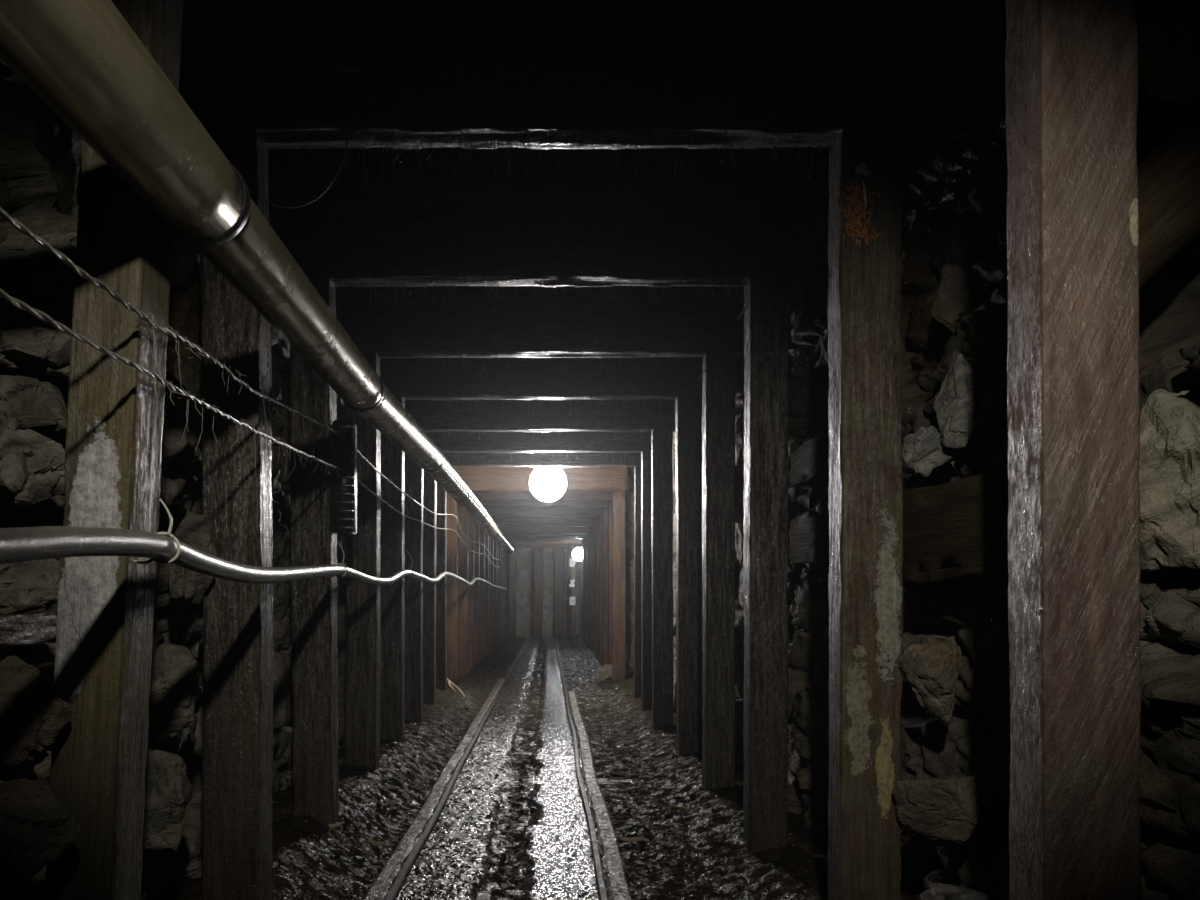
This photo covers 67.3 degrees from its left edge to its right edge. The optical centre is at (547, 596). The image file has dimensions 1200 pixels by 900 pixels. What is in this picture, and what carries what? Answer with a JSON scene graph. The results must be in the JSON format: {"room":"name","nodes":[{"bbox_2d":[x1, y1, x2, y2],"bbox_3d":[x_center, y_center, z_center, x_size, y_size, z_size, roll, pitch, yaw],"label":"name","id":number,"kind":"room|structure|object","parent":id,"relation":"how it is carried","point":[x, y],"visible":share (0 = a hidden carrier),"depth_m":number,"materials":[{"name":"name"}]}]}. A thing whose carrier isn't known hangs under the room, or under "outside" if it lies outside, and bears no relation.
{"room":"underground passage","nodes":[
{"label":"underground passage","id":0,"kind":"room"},
{"bbox_2d":[0,13,346,899],"bbox_3d":[-1.062,-0.230,9.202,0.368,2.500,20.813,0,0,-1],"label":"wall","id":1,"kind":"structure","parent":0,"point":[41,155],"depth_m":2.22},
{"bbox_2d":[0,611,56,647],"bbox_3d":[-0.725,0.044,1.045,0.035,0.046,0.591,0,0,-2],"label":"board","id":2,"kind":"object","parent":1,"relation":"attached to","point":[29,628],"visible":0.92,"depth_m":1.24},
{"bbox_2d":[0,559,59,613],"bbox_3d":[-0.746,-0.026,1.271,0.131,0.107,0.149,0,0,10],"label":"rock","id":3,"kind":"object","parent":2,"relation":"on","point":[26,586],"visible":0.65,"depth_m":1.24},
{"bbox_2d":[0,428,64,508],"bbox_3d":[-0.757,-0.192,1.281,0.141,0.132,0.137,0,0,20],"label":"rock","id":4,"kind":"object","parent":1,"relation":"attached to","point":[32,464],"visible":0.9,"depth_m":1.25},
{"bbox_2d":[0,368,66,434],"bbox_3d":[-0.790,-0.287,1.345,0.128,0.112,0.136,0,0,4],"label":"rock","id":5,"kind":"object","parent":4,"relation":"on","point":[35,402],"visible":0.89,"depth_m":1.31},
{"bbox_2d":[0,317,70,378],"bbox_3d":[-0.750,-0.370,1.292,0.126,0.090,0.115,0,0,-24],"label":"rock","id":6,"kind":"object","parent":1,"relation":"attached to","point":[39,350],"visible":0.88,"depth_m":1.27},
{"bbox_2d":[0,211,77,302],"bbox_3d":[-0.801,-0.547,1.435,0.179,0.145,0.142,0,0,-20],"label":"rock","id":7,"kind":"object","parent":1,"relation":"attached to","point":[26,265],"visible":0.57,"depth_m":1.39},
{"bbox_2d":[0,775,79,877],"bbox_3d":[-0.692,0.285,1.139,0.158,0.113,0.143,0,0,-42],"label":"rock","id":8,"kind":"object","parent":1,"relation":"attached to","point":[37,824],"visible":1,"depth_m":1.11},
{"bbox_2d":[0,655,71,769],"bbox_3d":[-0.704,0.151,1.185,0.118,0.148,0.138,0,0,-39],"label":"rock","id":9,"kind":"object","parent":8,"relation":"on","point":[33,716],"visible":1,"depth_m":1.14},
{"bbox_2d":[142,749,192,851],"bbox_3d":[-0.779,0.396,1.801,0.131,0.224,0.172,0,0,-6],"label":"rock","id":10,"kind":"object","parent":1,"relation":"attached to","point":[168,788],"visible":0.59,"depth_m":1.75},
{"bbox_2d":[148,643,198,744],"bbox_3d":[-0.781,0.205,1.864,0.120,0.214,0.171,0,0,4],"label":"rock","id":11,"kind":"object","parent":1,"relation":"attached to","point":[174,684],"visible":0.84,"depth_m":1.83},
{"bbox_2d":[161,371,200,464],"bbox_3d":[-0.817,-0.378,1.935,0.106,0.201,0.187,0,0,-8],"label":"rock","id":12,"kind":"object","parent":1,"relation":"attached to","point":[175,421],"visible":0.62,"depth_m":1.89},
{"bbox_2d":[168,513,216,604],"bbox_3d":[-0.781,-0.085,1.986,0.102,0.207,0.153,0,0,3],"label":"rock","id":13,"kind":"object","parent":1,"relation":"attached to","point":[185,585],"visible":0.7,"depth_m":1.95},
{"bbox_2d":[153,635,920,899],"bbox_3d":[0.025,0.807,9.229,2.550,0.224,20.858,0,0,0],"label":"floor","id":14,"kind":"structure","parent":0,"point":[810,846],"depth_m":3.53,"materials":[{"name":"gravel"}]},
{"bbox_2d":[44,0,183,899],"bbox_3d":[-0.616,-0.085,1.270,0.187,1.955,0.101,0,0,0],"label":"timber post","id":15,"kind":"object","parent":14,"relation":"on","point":[103,654],"visible":0.68,"depth_m":1.22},
{"bbox_2d":[0,288,496,566],"bbox_3d":[-0.731,-0.419,7.937,0.144,0.267,14.343,0,0,-1],"label":"wire","id":16,"kind":"object","parent":15,"relation":"attached to","point":[19,304],"visible":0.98,"depth_m":1.20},
{"bbox_2d":[0,207,498,559],"bbox_3d":[-0.731,-0.518,7.937,0.144,0.316,14.343,0,0,-1],"label":"wire","id":17,"kind":"object","parent":15,"relation":"attached to","point":[16,224],"visible":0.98,"depth_m":1.18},
{"bbox_2d":[136,313,437,532],"bbox_3d":[-0.680,-0.422,3.794,0.090,0.400,5.217,0,0,-3],"label":"strands","id":18,"kind":"object","parent":17,"relation":"hanging from","point":[154,382],"visible":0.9,"depth_m":1.52},
{"bbox_2d":[0,498,506,589],"bbox_3d":[-0.737,-0.157,8.926,0.208,0.268,16.404,0,0,-1],"label":"cable","id":19,"kind":"object","parent":15,"relation":"attached to","point":[18,544],"visible":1,"depth_m":1.16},
{"bbox_2d":[0,0,513,553],"bbox_3d":[-0.486,-0.573,5.300,0.127,0.180,12.800,0,0,0],"label":"pipe","id":20,"kind":"object","parent":15,"relation":"attached to","point":[83,59],"visible":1,"depth_m":1.11,"materials":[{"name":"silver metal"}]},
{"bbox_2d":[199,128,272,899],"bbox_3d":[-0.720,-0.083,2.079,0.147,1.947,0.106,0,0,0],"label":"timber post","id":21,"kind":"object","parent":14,"relation":"on","point":[237,751],"visible":0.82,"depth_m":2.03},
{"bbox_2d":[289,277,338,828],"bbox_3d":[-0.775,-0.077,2.988,0.154,1.937,0.106,0,0,0],"label":"timber post","id":22,"kind":"object","parent":14,"relation":"on","point":[314,651],"visible":0.69,"depth_m":2.94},
{"bbox_2d":[333,420,356,534],"bbox_3d":[-0.672,-0.395,2.985,0.068,0.370,0.091,0,0,0],"label":"junction box","id":23,"kind":"object","parent":22,"relation":"attached to","point":[344,449],"visible":0.96,"depth_m":2.94,"materials":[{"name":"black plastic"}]},
{"bbox_2d":[197,662,506,899],"bbox_3d":[-0.691,0.796,7.097,0.354,0.193,9.802,0,0,0],"label":"gravel","id":24,"kind":"object","parent":14,"relation":"on","point":[349,789],"visible":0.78,"depth_m":3.27,"materials":[{"name":"gravel"}]},
{"bbox_2d":[345,352,380,770],"bbox_3d":[-0.799,-0.077,3.888,0.138,1.935,0.107,0,0,0],"label":"timber post","id":25,"kind":"object","parent":14,"relation":"on","point":[363,549],"visible":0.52,"depth_m":3.84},
{"bbox_2d":[338,303,742,357],"bbox_3d":[-0.033,-1.149,3.888,1.726,0.215,0.109,0,0,0],"label":"crossbeam","id":26,"kind":"object","parent":25,"relation":"on","point":[529,330],"visible":0.92,"depth_m":3.84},
{"bbox_2d":[423,352,693,376],"bbox_3d":[0.047,-1.001,3.888,1.176,0.100,0.088,0,0,0],"label":"strands","id":27,"kind":"object","parent":26,"relation":"hanging from","point":[498,352],"visible":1,"depth_m":3.89},
{"bbox_2d":[380,396,404,740],"bbox_3d":[-0.829,-0.079,4.750,0.137,1.940,0.102,0,0,0],"label":"timber post","id":28,"kind":"object","parent":14,"relation":"on","point":[392,532],"visible":0.64,"depth_m":4.70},
{"bbox_2d":[404,453,423,720],"bbox_3d":[-0.854,-0.076,5.652,0.144,1.934,0.100,0,0,0],"label":"timber post","id":29,"kind":"object","parent":14,"relation":"on","point":[414,474],"visible":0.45,"depth_m":5.60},
{"bbox_2d":[423,470,436,703],"bbox_3d":[-0.883,-0.082,6.545,0.135,1.944,0.112,0,0,0],"label":"timber post","id":30,"kind":"object","parent":14,"relation":"on","point":[430,485],"visible":0.44,"depth_m":6.49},
{"bbox_2d":[362,678,504,899],"bbox_3d":[-0.496,0.877,4.250,0.082,0.046,10.500,0,0,0],"label":"plank","id":31,"kind":"object","parent":14,"relation":"on","point":[386,877],"visible":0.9,"depth_m":3.53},
{"bbox_2d":[436,483,446,689],"bbox_3d":[-0.892,-0.085,7.307,0.137,1.950,0.088,0,0,0],"label":"timber post","id":32,"kind":"object","parent":14,"relation":"on","point":[441,534],"visible":0.41,"depth_m":7.26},
{"bbox_2d":[446,493,458,683],"bbox_3d":[-0.958,-0.082,8.948,0.125,1.944,0.106,0,0,0],"label":"timber post","id":33,"kind":"object","parent":14,"relation":"on","point":[452,505],"visible":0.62,"depth_m":8.89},
{"bbox_2d":[453,466,627,490],"bbox_3d":[-0.127,-1.173,8.947,1.846,0.252,0.110,0,0,0],"label":"crossbeam","id":34,"kind":"object","parent":33,"relation":"on","point":[612,478],"visible":0.58,"depth_m":8.89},
{"bbox_2d":[384,637,528,899],"bbox_3d":[-0.434,0.873,8.950,0.050,0.058,19.900,0,0,0],"label":"rail","id":35,"kind":"object","parent":14,"relation":"on","point":[404,872],"visible":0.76,"depth_m":3.54,"materials":[{"name":"metal"}]},
{"bbox_2d":[458,504,468,677],"bbox_3d":[-0.927,-0.079,9.806,0.123,1.938,0.109,0,0,0],"label":"timber post","id":36,"kind":"object","parent":14,"relation":"on","point":[463,551],"visible":0.7,"depth_m":9.75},
{"bbox_2d":[408,653,532,899],"bbox_3d":[-0.310,0.893,8.101,0.242,0.057,11.802,0,0,0],"label":"gravel","id":37,"kind":"object","parent":14,"relation":"on","point":[503,770],"visible":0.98,"depth_m":3.59,"materials":[{"name":"gravel"}]},
{"bbox_2d":[468,514,474,671],"bbox_3d":[-0.933,-0.085,10.613,0.125,1.951,0.108,0,0,0],"label":"timber post","id":38,"kind":"object","parent":14,"relation":"on","point":[471,522],"visible":0.4,"depth_m":10.56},
{"bbox_2d":[479,501,607,507],"bbox_3d":[-0.109,-1.159,10.613,1.818,0.202,0.110,0,0,0],"label":"crossbeam","id":39,"kind":"object","parent":38,"relation":"on","point":[486,504],"visible":0.38,"depth_m":10.56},
{"bbox_2d":[474,521,479,665],"bbox_3d":[-0.935,-0.070,11.453,0.125,1.921,0.110,0,0,0],"label":"timber post","id":40,"kind":"object","parent":14,"relation":"on","point":[477,526],"visible":0.35,"depth_m":11.40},
{"bbox_2d":[479,526,484,660],"bbox_3d":[-0.922,-0.082,12.268,0.123,1.944,0.093,0,0,0],"label":"timber post","id":41,"kind":"object","parent":14,"relation":"on","point":[482,531],"visible":0.52,"depth_m":12.22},
{"bbox_2d":[485,531,488,656],"bbox_3d":[-0.921,-0.088,13.084,0.123,1.956,0.098,0,0,0],"label":"timber post","id":42,"kind":"object","parent":14,"relation":"on","point":[486,533],"visible":0.49,"depth_m":13.04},
{"bbox_2d":[490,536,493,650],"bbox_3d":[-0.957,-0.073,14.734,0.126,1.928,0.108,0,0,0],"label":"timber post","id":43,"kind":"object","parent":14,"relation":"on","point":[491,538],"visible":0.51,"depth_m":14.68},
{"bbox_2d":[498,527,590,533],"bbox_3d":[-0.120,-1.136,14.735,1.852,0.204,0.109,0,0,0],"label":"crossbeam","id":44,"kind":"object","parent":43,"relation":"on","point":[505,530],"visible":0.39,"depth_m":14.68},
{"bbox_2d":[493,540,496,646],"bbox_3d":[-0.949,-0.074,15.608,0.129,1.930,0.090,0,0,0],"label":"timber post","id":45,"kind":"object","parent":14,"relation":"on","point":[495,542],"visible":0.4,"depth_m":15.57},
{"bbox_2d":[503,534,587,536],"bbox_3d":[-0.111,-1.135,15.608,1.850,0.195,0.092,0,0,0],"label":"crossbeam","id":46,"kind":"object","parent":45,"relation":"on","point":[505,535],"visible":0.34,"depth_m":15.57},
{"bbox_2d":[497,543,498,644],"bbox_3d":[-0.967,-0.085,16.438,0.128,1.951,0.092,0,0,0],"label":"timber post","id":47,"kind":"object","parent":14,"relation":"on","point":[497,543],"visible":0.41,"depth_m":16.39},
{"bbox_2d":[505,537,585,538],"bbox_3d":[-0.128,-1.156,16.437,1.856,0.195,0.094,0,0,0],"label":"crossbeam","id":48,"kind":"object","parent":47,"relation":"on","point":[505,537],"visible":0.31,"depth_m":16.39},
{"bbox_2d":[498,545,500,642],"bbox_3d":[-0.960,-0.089,17.254,0.128,1.960,0.090,0,0,0],"label":"timber post","id":49,"kind":"object","parent":14,"relation":"on","point":[499,551],"visible":0.44,"depth_m":17.21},
{"bbox_2d":[476,890,522,899],"bbox_3d":[-0.040,0.930,2.709,1.402,0.055,0.146,0,0,1],"label":"sleeper","id":50,"kind":"object","parent":14,"relation":"on","point":[482,895],"visible":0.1,"depth_m":2.73,"materials":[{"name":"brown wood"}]},
{"bbox_2d":[501,547,502,640],"bbox_3d":[-0.965,-0.083,18.100,0.125,1.946,0.091,0,0,0],"label":"timber post","id":51,"kind":"object","parent":14,"relation":"on","point":[501,547],"visible":0.38,"depth_m":18.06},
{"bbox_2d":[508,541,581,544],"bbox_3d":[-0.119,-1.149,18.100,1.874,0.194,0.093,0,0,0],"label":"crossbeam","id":52,"kind":"object","parent":51,"relation":"on","point":[510,542],"visible":0.35,"depth_m":18.06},
{"bbox_2d":[503,549,504,638],"bbox_3d":[-0.966,-0.076,18.948,0.122,1.933,0.108,0,0,0],"label":"timber post","id":53,"kind":"object","parent":14,"relation":"on","point":[503,549],"visible":0.33,"depth_m":18.90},
{"bbox_2d":[511,544,580,547],"bbox_3d":[-0.121,-1.136,18.948,1.863,0.191,0.110,0,0,0],"label":"crossbeam","id":54,"kind":"object","parent":53,"relation":"on","point":[530,545],"visible":0.28,"depth_m":18.90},
{"bbox_2d":[508,547,515,637],"bbox_3d":[-0.768,-0.150,19.420,0.168,2.082,0.105,0,0,0],"label":"end timber","id":55,"kind":"object","parent":14,"relation":"on","point":[512,557],"visible":0.84,"depth_m":19.37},
{"bbox_2d":[480,663,544,899],"bbox_3d":[-0.127,0.895,7.081,0.198,0.056,9.762,0,0,0],"label":"gravel","id":56,"kind":"object","parent":14,"relation":"on","point":[503,858],"visible":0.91,"depth_m":3.52,"materials":[{"name":"gravel"}]},
{"bbox_2d":[533,547,542,637],"bbox_3d":[-0.210,-0.150,19.420,0.209,2.082,0.106,0,0,0],"label":"end timber","id":57,"kind":"object","parent":14,"relation":"on","point":[538,551],"visible":0.92,"depth_m":19.37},
{"bbox_2d":[554,548,563,637],"bbox_3d":[0.241,-0.150,19.420,0.210,2.082,0.105,0,0,0],"label":"end timber","id":58,"kind":"object","parent":14,"relation":"on","point":[559,552],"visible":0.91,"depth_m":19.37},
{"bbox_2d":[533,657,589,899],"bbox_3d":[0.044,0.884,8.086,0.193,0.026,11.770,0,0,0],"label":"gravel","id":59,"kind":"object","parent":14,"relation":"on","point":[552,657],"visible":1,"depth_m":3.62,"materials":[{"name":"gravel"}]},
{"bbox_2d":[567,548,570,637],"bbox_3d":[0.477,-0.150,19.420,0.148,2.082,0.106,0,0,0],"label":"timber post","id":60,"kind":"object","parent":14,"relation":"on","point":[568,549],"visible":0.47,"depth_m":19.37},
{"bbox_2d":[571,544,575,639],"bbox_3d":[0.521,-0.105,18.429,0.106,1.992,0.098,0,0,0],"label":"post","id":61,"kind":"object","parent":14,"relation":"on","point":[573,546],"visible":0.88,"depth_m":18.39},
{"bbox_2d":[555,638,607,899],"bbox_3d":[0.157,0.873,8.950,0.050,0.059,19.900,0,0,0],"label":"rail","id":62,"kind":"object","parent":14,"relation":"on","point":[601,887],"visible":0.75,"depth_m":3.53,"materials":[{"name":"metal"}]},
{"bbox_2d":[583,539,585,642],"bbox_3d":[0.705,-0.086,16.437,0.129,1.951,0.092,0,0,0],"label":"timber post","id":63,"kind":"object","parent":14,"relation":"on","point":[584,540],"visible":0.48,"depth_m":16.39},
{"bbox_2d":[586,537,587,643],"bbox_3d":[0.719,-0.074,15.608,0.128,1.930,0.090,0,0,0],"label":"timber post","id":64,"kind":"object","parent":14,"relation":"on","point":[586,537],"visible":0.38,"depth_m":15.57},
{"bbox_2d":[588,533,590,647],"bbox_3d":[0.713,-0.073,14.734,0.128,1.927,0.107,0,0,0],"label":"timber post","id":65,"kind":"object","parent":14,"relation":"on","point":[589,534],"visible":0.47,"depth_m":14.68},
{"bbox_2d":[591,526,593,650],"bbox_3d":[0.725,-0.098,13.914,0.128,1.977,0.100,0,0,0],"label":"timber post","id":66,"kind":"object","parent":14,"relation":"on","point":[592,615],"visible":0.39,"depth_m":13.87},
{"bbox_2d":[593,523,594,653],"bbox_3d":[0.724,-0.088,13.084,0.127,1.956,0.097,0,0,0],"label":"timber post","id":67,"kind":"object","parent":14,"relation":"on","point":[593,523],"visible":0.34,"depth_m":13.04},
{"bbox_2d":[595,519,598,658],"bbox_3d":[0.708,-0.082,12.268,0.128,1.944,0.093,0,0,0],"label":"timber post","id":68,"kind":"object","parent":14,"relation":"on","point":[596,520],"visible":0.39,"depth_m":12.22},
{"bbox_2d":[568,691,631,899],"bbox_3d":[0.212,0.876,3.600,0.080,0.048,9.200,0,0,0],"label":"plank","id":69,"kind":"object","parent":14,"relation":"on","point":[618,888],"visible":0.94,"depth_m":3.46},
{"bbox_2d":[598,516,602,661],"bbox_3d":[0.707,-0.070,11.453,0.128,1.921,0.110,0,0,0],"label":"timber post","id":70,"kind":"object","parent":14,"relation":"on","point":[600,566],"visible":0.51,"depth_m":11.40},
{"bbox_2d":[595,664,611,682],"bbox_3d":[0.601,0.791,9.242,0.236,0.213,0.256,0,0,0],"label":"rock","id":71,"kind":"object","parent":14,"relation":"on","point":[605,673],"visible":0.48,"depth_m":9.14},
{"bbox_2d":[602,507,608,665],"bbox_3d":[0.708,-0.085,10.613,0.128,1.951,0.108,0,0,0],"label":"timber post","id":72,"kind":"object","parent":14,"relation":"on","point":[604,509],"visible":0.45,"depth_m":10.56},
{"bbox_2d":[608,500,611,664],"bbox_3d":[0.723,-0.079,9.807,0.128,1.938,0.109,0,0,0],"label":"timber post","id":73,"kind":"object","parent":14,"relation":"on","point":[609,501],"visible":0.39,"depth_m":9.75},
{"bbox_2d":[612,490,625,681],"bbox_3d":[0.703,-0.082,8.948,0.127,1.944,0.107,0,0,0],"label":"timber post","id":74,"kind":"object","parent":14,"relation":"on","point":[618,496],"visible":0.95,"depth_m":8.89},
{"bbox_2d":[634,466,640,697],"bbox_3d":[0.764,-0.085,7.308,0.130,1.950,0.089,0,0,0],"label":"timber post","id":75,"kind":"object","parent":14,"relation":"on","point":[637,469],"visible":0.44,"depth_m":7.26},
{"bbox_2d":[641,451,651,710],"bbox_3d":[0.745,-0.082,6.545,0.128,1.945,0.112,0,0,0],"label":"timber post","id":76,"kind":"object","parent":14,"relation":"on","point":[646,551],"visible":0.48,"depth_m":6.49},
{"bbox_2d":[426,431,651,452],"bbox_3d":[-0.068,-1.159,6.545,1.812,0.215,0.115,0,0,0],"label":"crossbeam","id":77,"kind":"object","parent":76,"relation":"on","point":[563,441],"visible":0.44,"depth_m":6.49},
{"bbox_2d":[651,429,673,729],"bbox_3d":[0.717,-0.076,5.652,0.140,1.934,0.099,0,0,0],"label":"timber post","id":78,"kind":"object","parent":14,"relation":"on","point":[661,439],"visible":0.93,"depth_m":5.60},
{"bbox_2d":[675,396,702,755],"bbox_3d":[0.744,-0.079,4.750,0.142,1.940,0.103,0,0,0],"label":"timber post","id":79,"kind":"object","parent":14,"relation":"on","point":[688,432],"visible":0.94,"depth_m":4.70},
{"bbox_2d":[380,357,702,400],"bbox_3d":[-0.045,-1.158,4.750,1.756,0.226,0.104,0,0,0],"label":"crossbeam","id":80,"kind":"object","parent":79,"relation":"on","point":[408,378],"visible":0.72,"depth_m":4.70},
{"bbox_2d":[567,655,827,899],"bbox_3d":[0.539,0.840,8.095,0.614,0.105,11.798,0,0,0],"label":"gravel","id":81,"kind":"object","parent":14,"relation":"on","point":[641,797],"visible":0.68,"depth_m":3.41,"materials":[{"name":"gravel"}]},
{"bbox_2d":[702,352,735,789],"bbox_3d":[0.737,-0.077,3.888,0.128,1.935,0.106,0,0,0],"label":"timber post","id":82,"kind":"object","parent":14,"relation":"on","point":[718,377],"visible":0.94,"depth_m":3.84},
{"bbox_2d":[743,277,788,853],"bbox_3d":[0.723,-0.077,2.988,0.133,1.936,0.106,0,0,0],"label":"timber post","id":83,"kind":"object","parent":14,"relation":"on","point":[766,316],"visible":0.97,"depth_m":2.94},
{"bbox_2d":[791,427,828,486],"bbox_3d":[0.841,-0.441,2.630,0.034,0.139,0.863,0,0,0],"label":"board","id":84,"kind":"object","parent":83,"relation":"attached to","point":[810,461],"visible":0.37,"depth_m":2.83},
{"bbox_2d":[828,128,902,899],"bbox_3d":[0.729,-0.083,2.071,0.151,1.947,0.122,0,0,0],"label":"timber post","id":85,"kind":"object","parent":14,"relation":"on","point":[865,499],"visible":1,"depth_m":2.03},
{"bbox_2d":[185,40,916,149],"bbox_3d":[0.006,-1.156,2.078,1.650,0.205,0.109,0,0,0],"label":"crossbeam","id":86,"kind":"object","parent":85,"relation":"on","point":[291,94],"visible":0.91,"depth_m":2.03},
{"bbox_2d":[313,130,823,184],"bbox_3d":[0.042,-1.014,2.082,1.164,0.097,0.094,0,0,0],"label":"strands","id":87,"kind":"object","parent":86,"relation":"hanging from","point":[627,135],"visible":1,"depth_m":2.08},
{"bbox_2d":[903,466,1008,582],"bbox_3d":[0.828,-0.140,1.750,0.034,0.230,0.825,0,0,0],"label":"board","id":88,"kind":"object","parent":85,"relation":"attached to","point":[956,529],"visible":0.54,"depth_m":1.79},
{"bbox_2d":[1005,0,1140,899],"bbox_3d":[0.739,-0.085,1.270,0.147,1.951,0.101,0,0,0],"label":"timber post","id":89,"kind":"object","parent":14,"relation":"on","point":[1071,66],"visible":1,"depth_m":1.22,"materials":[{"name":"wood"}]},
{"bbox_2d":[505,547,578,638],"bbox_3d":[0.050,-0.213,19.587,3.300,2.466,0.078,0,0,0],"label":"wall","id":90,"kind":"structure","parent":0,"point":[524,556],"depth_m":19.58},
{"bbox_2d":[485,507,601,515],"bbox_3d":[-0.110,-1.127,11.453,1.821,0.195,0.112,0,0,0],"label":"crossbeam","id":91,"kind":"object","parent":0,"point":[495,511],"visible":0.44,"depth_m":11.40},
{"bbox_2d":[180,0,987,473],"bbox_3d":[0.050,-1.398,9.204,3.300,0.218,20.807,0,0,0],"label":"ceiling","id":92,"kind":"structure","parent":0,"point":[296,177],"depth_m":2.76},
{"bbox_2d":[280,212,798,286],"bbox_3d":[-0.028,-1.151,2.988,1.691,0.214,0.109,0,0,0],"label":"crossbeam","id":93,"kind":"object","parent":92,"relation":"hanging from","point":[418,249],"visible":0.97,"depth_m":2.94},
{"bbox_2d":[371,277,731,309],"bbox_3d":[0.007,-1.003,2.995,1.197,0.098,0.087,0,0,0],"label":"strands","id":94,"kind":"object","parent":93,"relation":"hanging from","point":[444,277],"visible":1,"depth_m":2.99},
{"bbox_2d":[405,399,674,431],"bbox_3d":[-0.069,-1.149,5.652,1.754,0.215,0.102,0,0,0],"label":"crossbeam","id":95,"kind":"object","parent":92,"relation":"hanging from","point":[488,415],"visible":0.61,"depth_m":5.60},
{"bbox_2d":[471,491,611,500],"bbox_3d":[-0.103,-1.157,9.807,1.836,0.224,0.112,0,0,0],"label":"crossbeam","id":96,"kind":"object","parent":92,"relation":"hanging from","point":[480,495],"visible":0.34,"depth_m":9.75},
{"bbox_2d":[443,452,640,466],"bbox_3d":[-0.064,-1.152,7.307,1.843,0.192,0.090,0,0,0],"label":"crossbeam","id":97,"kind":"object","parent":92,"relation":"hanging from","point":[590,459],"visible":0.48,"depth_m":7.26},
{"bbox_2d":[493,520,594,523],"bbox_3d":[-0.101,-1.172,13.084,1.826,0.216,0.100,0,0,0],"label":"crossbeam","id":98,"kind":"object","parent":92,"relation":"hanging from","point":[495,521],"visible":0.34,"depth_m":13.04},
{"bbox_2d":[490,516,598,519],"bbox_3d":[-0.106,-1.146,12.268,1.814,0.190,0.095,0,0,0],"label":"crossbeam","id":99,"kind":"object","parent":92,"relation":"hanging from","point":[492,517],"visible":0.29,"depth_m":12.22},
{"bbox_2d":[496,524,592,526],"bbox_3d":[-0.113,-1.197,13.914,1.863,0.224,0.102,0,0,0],"label":"crossbeam","id":100,"kind":"object","parent":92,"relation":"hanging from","point":[498,525],"visible":0.28,"depth_m":13.87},
{"bbox_2d":[507,539,582,540],"bbox_3d":[-0.121,-1.173,17.254,1.855,0.215,0.093,0,0,0],"label":"crossbeam","id":101,"kind":"object","parent":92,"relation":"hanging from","point":[507,539],"visible":0.22,"depth_m":17.21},
{"bbox_2d":[529,467,566,501],"bbox_3d":[0.000,-1.049,7.520,0.310,0.503,0.307,0,0,0],"label":"hanging lamp","id":102,"kind":"object","parent":92,"relation":"hanging from","point":[547,484],"visible":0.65,"depth_m":7.41,"materials":[{"name":"white"}]},
{"bbox_2d":[625,0,1199,899],"bbox_3d":[1.135,-0.230,9.203,0.592,2.500,20.809,0,0,0],"label":"wall","id":103,"kind":"structure","parent":0,"point":[954,195],"depth_m":2.07,"materials":[{"name":"stone"}]},
{"bbox_2d":[790,513,828,565],"bbox_3d":[0.838,-0.167,2.630,0.034,0.194,0.867,0,0,0],"label":"board","id":104,"kind":"object","parent":103,"relation":"attached to","point":[809,537],"visible":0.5,"depth_m":2.82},
{"bbox_2d":[898,640,959,723],"bbox_3d":[0.848,0.183,1.970,0.122,0.187,0.136,0,0,-10],"label":"rock","id":105,"kind":"object","parent":103,"relation":"attached to","point":[931,669],"visible":1,"depth_m":1.94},
{"bbox_2d":[902,425,956,476],"bbox_3d":[0.867,-0.332,2.069,0.099,0.111,0.111,0,0,-20],"label":"rock","id":106,"kind":"object","parent":103,"relation":"attached to","point":[924,451],"visible":0.9,"depth_m":2.04,"materials":[{"name":"grey stone"}]},
{"bbox_2d":[892,749,986,848],"bbox_3d":[0.846,0.437,1.949,0.193,0.247,0.124,0,0,31],"label":"rock","id":107,"kind":"object","parent":103,"relation":"attached to","point":[948,807],"visible":1,"depth_m":1.92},
{"bbox_2d":[931,264,977,333],"bbox_3d":[0.932,-0.681,2.048,0.083,0.170,0.083,0,0,-28],"label":"rock","id":108,"kind":"object","parent":103,"relation":"attached to","point":[955,294],"visible":0.85,"depth_m":2.04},
{"bbox_2d":[933,351,981,447],"bbox_3d":[0.913,-0.432,1.984,0.093,0.213,0.108,0,0,-22],"label":"rock","id":109,"kind":"object","parent":103,"relation":"attached to","point":[956,406],"visible":0.9,"depth_m":1.95,"materials":[{"name":"grey stone"}]},
{"bbox_2d":[1140,354,1182,382],"bbox_3d":[1.007,-0.333,1.506,0.107,0.122,0.118,0,0,4],"label":"rock","id":110,"kind":"object","parent":103,"relation":"attached to","point":[1164,360],"visible":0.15,"depth_m":1.46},
{"bbox_2d":[1145,709,1183,733],"bbox_3d":[0.999,0.185,1.393,0.123,0.117,0.132,0,0,40],"label":"rock","id":111,"kind":"object","parent":103,"relation":"attached to","point":[1158,721],"visible":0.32,"depth_m":1.38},
{"bbox_2d":[1137,110,1199,288],"bbox_3d":[1.060,-0.695,1.470,0.434,0.413,0.131,0,0,0],"label":"brace","id":112,"kind":"object","parent":103,"relation":"attached to","point":[1169,176],"visible":0.56,"depth_m":1.41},
{"bbox_2d":[1139,389,1199,571],"bbox_3d":[0.972,-0.179,1.366,0.159,0.280,0.158,0,0,-26],"label":"rock","id":113,"kind":"object","parent":103,"relation":"attached to","point":[1169,454],"visible":0.76,"depth_m":1.33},
{"bbox_2d":[1140,581,1199,650],"bbox_3d":[1.005,0.034,1.419,0.130,0.120,0.133,0,0,-2],"label":"rock","id":114,"kind":"object","parent":103,"relation":"attached to","point":[1169,613],"visible":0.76,"depth_m":1.39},
{"bbox_2d":[1140,568,1199,608],"bbox_3d":[1.001,-0.057,1.453,0.109,0.177,0.104,0,0,-34],"label":"rock","id":115,"kind":"object","parent":103,"relation":"attached to","point":[1151,583],"visible":0.26,"depth_m":1.43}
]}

